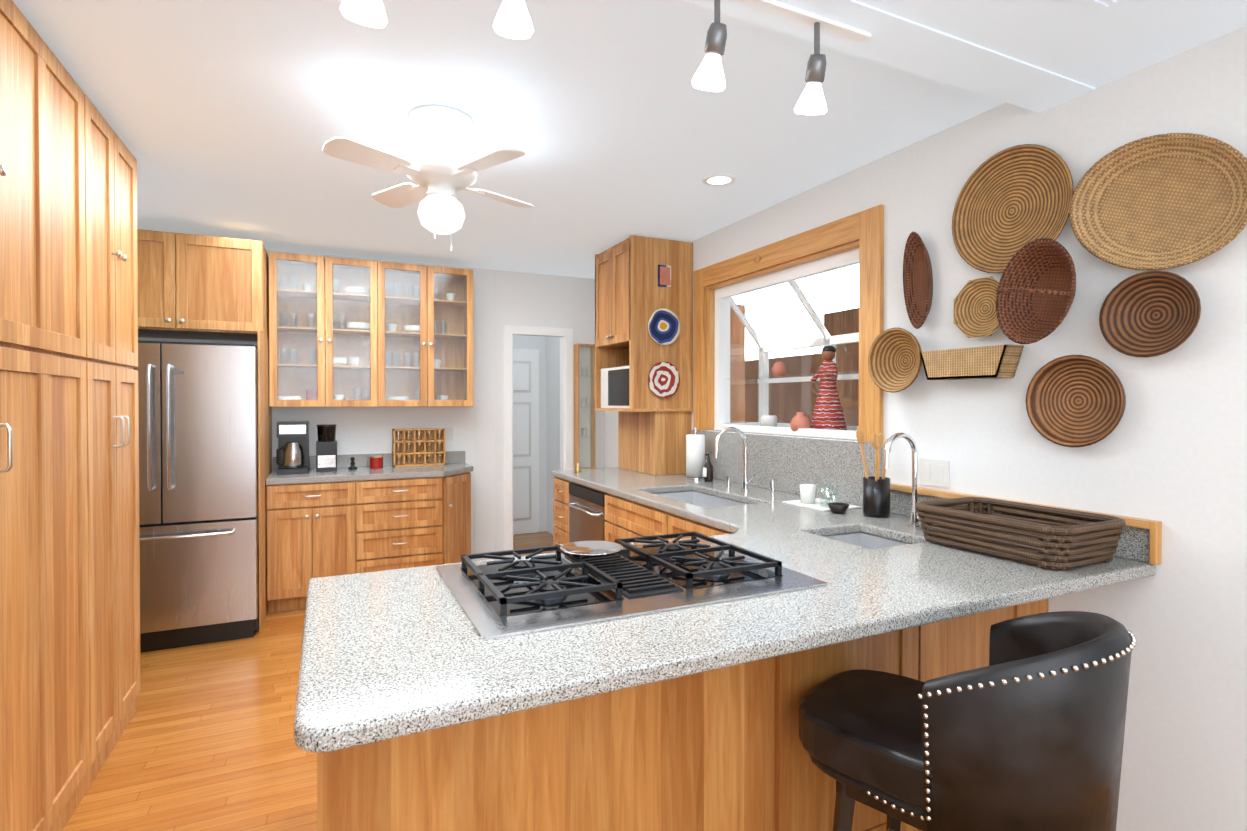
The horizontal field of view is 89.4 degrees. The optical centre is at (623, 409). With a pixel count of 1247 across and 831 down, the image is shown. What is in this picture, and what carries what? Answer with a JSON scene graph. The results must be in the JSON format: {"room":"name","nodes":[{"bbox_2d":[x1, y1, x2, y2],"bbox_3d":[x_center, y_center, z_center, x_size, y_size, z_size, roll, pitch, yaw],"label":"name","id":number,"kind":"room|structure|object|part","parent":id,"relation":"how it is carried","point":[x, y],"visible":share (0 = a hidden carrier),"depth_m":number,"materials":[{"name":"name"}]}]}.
{"room":"kitchen","nodes":[
{"label":"kitchen","id":0,"kind":"room"},
{"bbox_2d":[62,531,554,830],"bbox_3d":[-0.494,1.446,2.224,3.970,0.060,10.700,0,1,-25],"label":"floor","id":1,"kind":"structure","parent":0,"point":[205,742],"depth_m":2.62,"materials":[{"name":"brown wood"}]},
{"bbox_2d":[0,0,11,830],"bbox_3d":[-1.744,0.134,1.148,0.597,2.584,0.892,0,1,-25],"label":"tall cabinet","id":2,"kind":"object","parent":1,"relation":"on","point":[5,596],"depth_m":1.73,"materials":[{"name":"brown wood"}]},
{"bbox_2d":[4,0,103,830],"bbox_3d":[-2.067,0.128,1.833,0.597,2.584,0.892,0,1,-25],"label":"tall cabinet","id":3,"kind":"object","parent":1,"relation":"on","point":[70,676],"depth_m":2.02,"materials":[{"name":"brown wood"}]},
{"bbox_2d":[96,108,140,761],"bbox_3d":[-2.364,0.122,2.464,0.597,2.584,0.770,0,1,-25],"label":"tall cabinet","id":4,"kind":"object","parent":1,"relation":"on","point":[116,166],"depth_m":2.64,"materials":[{"name":"brown wood"}]},
{"bbox_2d":[133,340,258,652],"bbox_3d":[-2.856,0.499,4.048,0.940,1.800,1.071,0,1,-25],"label":"fridge","id":5,"kind":"object","parent":1,"relation":"on","point":[198,493],"visible":0.62,"depth_m":3.71,"materials":[{"name":"grey metal"}]},
{"bbox_2d":[261,478,356,617],"bbox_3d":[-2.279,0.949,4.628,0.554,0.888,0.617,0,1,-25],"label":"base cabinet","id":6,"kind":"object","parent":1,"relation":"on","point":[311,527],"depth_m":4.34,"materials":[{"name":"brown wood"}]},
{"bbox_2d":[265,462,472,481],"bbox_3d":[-1.878,0.481,4.810,1.440,0.040,0.622,0,1,-25],"label":"countertop","id":7,"kind":"structure","parent":6,"relation":"on","point":[454,468],"depth_m":4.62,"materials":[{"name":"grey stone"}]},
{"bbox_2d":[276,421,308,473],"bbox_3d":[-2.427,0.277,4.629,0.208,0.370,0.262,0,1,-25],"label":"coffee maker","id":8,"kind":"object","parent":7,"relation":"on","point":[292,453],"visible":1,"depth_m":4.54,"materials":[{"name":"black plastic"}]},
{"bbox_2d":[316,424,336,471],"bbox_3d":[-2.233,0.288,4.742,0.140,0.345,0.182,0,1,-25],"label":"coffee grinder","id":9,"kind":"object","parent":7,"relation":"on","point":[326,451],"visible":1,"depth_m":4.68,"materials":[{"name":"black plastic"}]},
{"bbox_2d":[348,457,356,469],"bbox_3d":[-2.079,0.412,4.839,0.070,0.095,0.068,0,1,-25],"label":"candle holder","id":10,"kind":"object","parent":7,"relation":"on","point":[352,463],"visible":1,"depth_m":4.83,"materials":[{"name":"metal"}]},
{"bbox_2d":[369,455,383,468],"bbox_3d":[-1.925,0.411,4.912,0.104,0.095,0.104,0,1,-25],"label":"tin","id":11,"kind":"object","parent":7,"relation":"on","point":[376,461],"visible":1,"depth_m":4.87,"materials":[{"name":"red metal"}]},
{"bbox_2d":[392,428,444,466],"bbox_3d":[-1.663,0.307,5.128,0.400,0.300,0.110,0,1,-25],"label":"spice rack","id":12,"kind":"object","parent":7,"relation":"on","point":[418,446],"visible":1,"depth_m":5.13,"materials":[{"name":"brown wood"}]},
{"bbox_2d":[357,474,452,572],"bbox_3d":[-1.756,0.947,4.874,0.730,0.888,0.617,0,1,-25],"label":"base cabinet","id":13,"kind":"object","parent":1,"relation":"on","point":[363,517],"depth_m":4.61,"materials":[{"name":"brown wood"}]},
{"bbox_2d":[453,474,470,562],"bbox_3d":[-1.370,0.945,5.065,0.260,0.888,0.600,0,1,-25],"label":"base cabinet","id":14,"kind":"object","parent":1,"relation":"on","point":[461,484],"depth_m":4.95,"materials":[{"name":"brown wood"}]},
{"bbox_2d":[325,659,784,830],"bbox_3d":[-0.187,1.071,1.746,1.120,0.700,0.520,0,1,-25],"label":"base cabinet","id":15,"kind":"object","parent":1,"relation":"on","point":[707,753],"depth_m":1.54,"materials":[{"name":"brown wood"}]},
{"bbox_2d":[293,467,1160,758],"bbox_3d":[-0.143,0.498,3.039,2.427,0.040,3.450,0,1,-25],"label":"countertop","id":16,"kind":"structure","parent":15,"relation":"on","point":[640,588],"depth_m":1.60,"materials":[{"name":"grey stone"}]},
{"bbox_2d":[574,463,581,471],"bbox_3d":[-0.339,0.429,4.665,0.060,0.065,0.060,0,1,-25],"label":"brass ornament","id":17,"kind":"object","parent":16,"relation":"on","point":[577,467],"visible":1,"depth_m":4.65,"materials":[{"name":"gold metal"}]},
{"bbox_2d":[435,531,827,640],"bbox_3d":[-0.004,0.458,1.843,0.960,0.062,0.650,0,1,-25],"label":"cooktop","id":18,"kind":"object","parent":16,"relation":"in","point":[582,584],"depth_m":1.72,"materials":[{"name":"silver metal"}]},
{"bbox_2d":[595,235,692,474],"bbox_3d":[0.129,-0.366,4.679,0.526,1.653,0.658,0,1,-25],"label":"tall cabinet","id":19,"kind":"object","parent":16,"relation":"on","point":[643,336],"visible":1,"depth_m":4.46,"materials":[{"name":"brown wood"}]},
{"bbox_2d":[684,427,704,479],"bbox_3d":[0.483,0.292,4.232,0.150,0.347,0.150,0,1,-25],"label":"paper towel holder","id":20,"kind":"object","parent":16,"relation":"on","point":[695,452],"visible":0.96,"depth_m":4.18,"materials":[{"name":"white paper"}]},
{"bbox_2d":[657,487,744,506],"bbox_3d":[0.413,0.614,3.495,0.424,0.224,0.784,0,1,-25],"label":"sink","id":21,"kind":"object","parent":16,"relation":"in","point":[703,497],"depth_m":3.82,"materials":[{"name":"silver metal"}]},
{"bbox_2d":[703,454,712,481],"bbox_3d":[0.551,0.377,4.088,0.061,0.180,0.058,0,1,-25],"label":"soap bottle","id":22,"kind":"object","parent":16,"relation":"on","point":[708,471],"visible":1,"depth_m":4.06,"materials":[{"name":"black glass"}]},
{"bbox_2d":[713,427,756,490],"bbox_3d":[0.632,0.286,3.561,0.239,0.372,0.118,0,1,-25],"label":"faucet","id":23,"kind":"object","parent":16,"relation":"on","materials":[{"name":"silver metal"}]},
{"bbox_2d":[765,475,776,494],"bbox_3d":[0.802,0.419,3.433,0.055,0.110,0.028,0,1,-25],"label":"soap dispenser","id":24,"kind":"object","parent":16,"relation":"on","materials":[{"name":"silver metal"}]},
{"bbox_2d":[782,484,861,511],"bbox_3d":[0.981,0.423,3.131,0.240,0.107,0.300,0,1,-25],"label":"tray","id":25,"kind":"object","parent":16,"relation":"on","point":[808,499],"visible":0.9,"depth_m":3.12,"materials":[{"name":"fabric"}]},
{"bbox_2d":[827,502,849,513],"bbox_3d":[0.994,0.458,2.916,0.100,0.040,0.097,0,1,-25],"label":"bowl","id":26,"kind":"object","parent":16,"relation":"on","point":[838,508],"visible":1,"depth_m":2.89,"materials":[{"name":"black ceramic"}]},
{"bbox_2d":[829,531,908,546],"bbox_3d":[0.934,0.599,2.436,0.344,0.174,0.384,0,1,-25],"label":"sink","id":27,"kind":"object","parent":16,"relation":"in","point":[870,538],"depth_m":2.62,"materials":[{"name":"silver metal"}]},
{"bbox_2d":[856,427,890,517],"bbox_3d":[1.142,0.279,2.834,0.208,0.400,0.140,0,1,-25],"label":"utensil crock","id":28,"kind":"object","parent":16,"relation":"on","point":[876,495],"visible":0.88,"depth_m":2.79,"materials":[{"name":"black ceramic"}]},
{"bbox_2d":[881,432,932,530],"bbox_3d":[1.126,0.287,2.489,0.199,0.391,0.118,0,1,-25],"label":"faucet","id":29,"kind":"object","parent":16,"relation":"on","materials":[{"name":"silver metal"}]},
{"bbox_2d":[915,497,1124,570],"bbox_3d":[1.339,0.415,2.171,0.374,0.140,0.544,0,1,-25],"label":"basket","id":30,"kind":"object","parent":16,"relation":"on","point":[1046,537],"visible":1,"depth_m":2.06,"materials":[{"name":"brown wicker"}]},
{"bbox_2d":[781,635,896,830],"bbox_3d":[0.509,1.068,2.074,0.420,0.700,0.520,0,1,-25],"label":"base cabinet","id":31,"kind":"object","parent":1,"relation":"on","point":[810,793],"depth_m":1.82,"materials":[{"name":"brown wood"}]},
{"bbox_2d":[799,611,1136,830],"bbox_3d":[0.792,0.936,1.522,0.691,0.976,0.539,1,1,45],"label":"bar stool","id":32,"kind":"object","parent":1,"relation":"on","point":[1024,730],"visible":1,"depth_m":1.27,"materials":[{"name":"black leather"}]},
{"bbox_3d":[0.759,0.833,1.553,0.600,0.140,0.440,1,1,45],"label":"seat","id":33,"kind":"part","parent":32,"relation":"part of","materials":[{"name":"black leather"}]},
{"bbox_2d":[138,249,604,560],"bbox_3d":[-1.901,0.087,5.197,3.770,2.600,0.100,0,1,-25],"label":"wall","id":34,"kind":"structure","parent":0,"point":[540,300],"depth_m":5.47,"materials":[{"name":"paint"}]},
{"bbox_2d":[137,229,268,341],"bbox_3d":[-2.964,-0.814,4.260,0.960,0.620,0.667,0,1,-25],"label":"upper cabinet","id":35,"kind":"object","parent":34,"relation":"attached to","point":[200,287],"visible":0.75,"depth_m":4.06,"materials":[{"name":"brown wood"}]},
{"bbox_2d":[269,251,388,406],"bbox_3d":[-2.242,-0.574,4.795,0.777,1.110,0.317,0,1,-25],"label":"upper cabinet","id":36,"kind":"object","parent":34,"relation":"attached to","point":[345,332],"depth_m":4.79,"materials":[{"name":"brown wood"}]},
{"bbox_2d":[273,451,464,469],"bbox_3d":[-2.005,0.408,5.080,1.440,0.100,0.022,0,1,-25],"label":"backsplash","id":37,"kind":"structure","parent":34,"relation":"attached to","point":[450,456],"depth_m":5.03,"materials":[{"name":"grey stone"}]},
{"bbox_2d":[389,262,472,406],"bbox_3d":[-1.633,-0.577,5.082,0.777,1.110,0.317,0,1,-25],"label":"upper cabinet","id":38,"kind":"object","parent":34,"relation":"attached to","point":[431,307],"depth_m":5.10,"materials":[{"name":"brown wood"}]},
{"bbox_2d":[444,427,452,440],"bbox_3d":[-1.480,0.209,5.336,0.070,0.115,0.007,0,1,-25],"label":"outlet","id":39,"kind":"object","parent":34,"relation":"attached to","point":[448,433],"visible":0.79,"depth_m":5.33,"materials":[{"name":"white plastic"}]},
{"bbox_2d":[474,270,572,556],"bbox_3d":[-0.897,0.093,5.660,0.900,2.580,0.118,0,1,-25],"label":"door frame","id":40,"kind":"structure","parent":34,"relation":"attached to","point":[566,401],"depth_m":5.54,"materials":[{"name":"white paint"}]},
{"bbox_2d":[574,343,594,468],"bbox_3d":[-0.358,-0.019,5.810,0.175,1.160,0.097,0,1,-25],"label":"curio cabinet","id":41,"kind":"object","parent":34,"relation":"attached to","point":[584,406],"visible":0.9,"depth_m":5.81,"materials":[{"name":"brown wood"}]},
{"bbox_2d":[513,335,544,531],"bbox_3d":[-1.320,0.071,6.907,0.900,2.600,0.100,0,1,-25],"label":"wall","id":42,"kind":"structure","parent":0,"point":[519,342],"depth_m":7.04,"materials":[{"name":"paint"}]},
{"bbox_2d":[513,349,538,534],"bbox_3d":[-1.293,0.354,6.807,0.800,2.025,0.090,0,1,-25],"label":"hall door","id":43,"kind":"structure","parent":42,"relation":"in","point":[525,440],"depth_m":6.91,"materials":[{"name":"white paint"}]},
{"bbox_2d":[545,337,559,534],"bbox_3d":[-0.562,0.074,6.601,0.150,2.600,1.300,0,1,-25],"label":"wall","id":44,"kind":"structure","parent":0,"point":[548,348],"depth_m":6.91,"materials":[{"name":"paint"}]},
{"bbox_2d":[12,0,1246,278],"bbox_3d":[-0.494,-1.171,2.199,3.970,0.145,10.700,0,1,-25],"label":"ceiling","id":45,"kind":"structure","parent":0,"point":[226,118],"depth_m":2.44,"materials":[{"name":"paint"}]},
{"bbox_2d":[340,0,387,27],"label":"track spotlights","id":46,"kind":"object","parent":45,"relation":"attached to","point":[370,13],"depth_m":1.26,"materials":[{"name":"white paint"}]},
{"bbox_2d":[322,105,533,250],"bbox_3d":[-0.745,-0.914,2.581,0.724,0.544,0.724,0,1,-5],"label":"ceiling fan","id":47,"kind":"object","parent":45,"relation":"hanging from","point":[439,165],"visible":1,"depth_m":2.48,"materials":[{"name":"white metal"}]},
{"bbox_2d":[493,0,533,38],"label":"track spotlights","id":48,"kind":"object","parent":45,"relation":"attached to","point":[512,20],"depth_m":1.39,"materials":[{"name":"white paint"}]},
{"bbox_2d":[691,0,726,91],"label":"track spotlights","id":49,"kind":"object","parent":45,"relation":"attached to","point":[709,76],"depth_m":1.61,"materials":[{"name":"white paint"}]},
{"bbox_2d":[703,174,735,185],"bbox_3d":[0.497,-1.189,3.274,0.170,0.007,0.170,0,1,-25],"label":"recessed light","id":50,"kind":"object","parent":45,"relation":"in","point":[718,179],"visible":1,"depth_m":3.26,"materials":[{"name":"white paint"}]},
{"bbox_2d":[734,0,871,114],"label":"track spotlights","id":51,"kind":"object","parent":45,"relation":"attached to","point":[812,100],"depth_m":1.75,"materials":[{"name":"white paint"}]},
{"bbox_2d":[683,0,1094,112],"bbox_3d":[0.169,-1.094,1.577,3.100,0.016,0.189,0,1,-25],"label":"ceiling beam","id":52,"kind":"structure","parent":45,"relation":"attached to","point":[896,41],"depth_m":1.93,"materials":[{"name":"paint"}]},
{"bbox_2d":[1077,0,1123,11],"bbox_3d":[1.204,-1.085,1.563,0.320,0.013,0.200,0,1,-25],"label":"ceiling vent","id":53,"kind":"object","parent":45,"relation":"in","point":[1101,5],"visible":1,"depth_m":1.68,"materials":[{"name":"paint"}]},
{"bbox_2d":[605,26,1246,830],"bbox_3d":[1.256,0.108,3.036,0.100,2.600,10.700,0,1,-25],"label":"wall","id":54,"kind":"structure","parent":0,"point":[1169,452],"depth_m":2.05,"materials":[{"name":"paint"}]},
{"bbox_2d":[693,205,883,441],"bbox_3d":[1.077,-0.399,3.823,0.508,1.140,1.665,0,1,-25],"label":"garden window","id":55,"kind":"structure","parent":54,"relation":"in","point":[862,231],"depth_m":3.73,"materials":[{"name":"brown wood"}]},
{"bbox_2d":[868,328,921,392],"bbox_3d":[1.242,-0.220,2.833,0.087,0.290,0.290,0,1,-25],"label":"basket","id":56,"kind":"object","parent":54,"relation":"attached to","point":[894,361],"visible":1,"depth_m":2.87,"materials":[{"name":"beige wicker"}]},
{"bbox_2d":[903,232,932,328],"bbox_3d":[1.294,-0.564,2.760,0.052,0.430,0.129,0,-3,-25],"label":"basket","id":57,"kind":"object","parent":54,"relation":"attached to","point":[917,281],"visible":1,"depth_m":2.78,"materials":[{"name":"red wicker"}]},
{"bbox_2d":[692,431,1156,562],"bbox_3d":[1.087,0.317,3.251,0.019,0.316,2.780,0,1,-25],"label":"backsplash","id":58,"kind":"structure","parent":54,"relation":"attached to","point":[795,461],"depth_m":3.29,"materials":[{"name":"grey stone"}]},
{"bbox_2d":[920,458,948,487],"bbox_3d":[1.342,0.274,2.724,0.010,0.115,0.140,0,1,-25],"label":"wall outlet","id":59,"kind":"object","parent":54,"relation":"attached to","point":[934,472],"visible":1,"depth_m":2.72,"materials":[{"name":"white plastic"}]},
{"bbox_2d":[920,344,1023,379],"bbox_3d":[1.381,-0.181,2.523,0.100,0.120,0.380,0,1,-25],"label":"basket","id":60,"kind":"object","parent":54,"relation":"attached to","point":[992,362],"visible":1,"depth_m":2.45,"materials":[{"name":"beige wicker"}]},
{"bbox_2d":[953,276,998,337],"bbox_3d":[1.425,-0.401,2.497,0.042,0.250,0.250,0,-21,-25],"label":"basket","id":61,"kind":"object","parent":54,"relation":"attached to","point":[975,314],"visible":0.73,"depth_m":2.52,"materials":[{"name":"wicker"}]},
{"bbox_2d":[952,144,1073,272],"bbox_3d":[1.472,-0.755,2.400,0.037,0.470,0.470,0,1,-25],"label":"basket","id":62,"kind":"object","parent":54,"relation":"attached to","point":[1011,202],"visible":0.85,"depth_m":2.41,"materials":[{"name":"beige wicker"}]},
{"bbox_2d":[996,238,1075,343],"bbox_3d":[1.459,-0.414,2.231,0.207,0.370,0.266,0,13,-25],"label":"basket","id":63,"kind":"object","parent":54,"relation":"attached to","point":[1035,290],"visible":1,"depth_m":2.28,"materials":[{"name":"red wicker"}]},
{"bbox_2d":[1026,355,1125,446],"bbox_3d":[1.569,-0.028,2.187,0.047,0.320,0.320,0,1,-25],"label":"basket","id":64,"kind":"object","parent":54,"relation":"attached to","point":[1075,400],"visible":0.98,"depth_m":2.20,"materials":[{"name":"wicker"}]},
{"bbox_2d":[1099,270,1200,357],"bbox_3d":[1.658,-0.296,1.978,0.062,0.270,0.270,0,1,-25],"label":"basket","id":65,"kind":"object","parent":54,"relation":"attached to","point":[1147,314],"visible":1,"depth_m":1.99,"materials":[{"name":"wicker"}]},
{"bbox_2d":[1069,133,1246,269],"bbox_3d":[1.667,-0.641,1.968,0.052,0.404,0.508,0,26,-25],"label":"basket","id":66,"kind":"object","parent":54,"relation":"attached to","point":[1164,201],"visible":1,"depth_m":1.97,"materials":[{"name":"beige wicker"}]},
{"label":"outside","id":67,"kind":"structure","parent":0,"visible":0},
{"bbox_3d":[6.147,1.928,6.187,11.380,0.100,22.000,0,1,-25],"label":"ground","id":68,"kind":"structure","parent":67,"visible":0},
{"bbox_2d":[730,304,858,425],"bbox_3d":[5.075,0.183,5.665,8.750,3.400,18.000,0,1,-25],"label":"fence","id":69,"kind":"object","parent":68,"relation":"on","point":[843,322],"visible":0.09,"depth_m":9.28,"materials":[{"name":"brown wood"}]}
]}

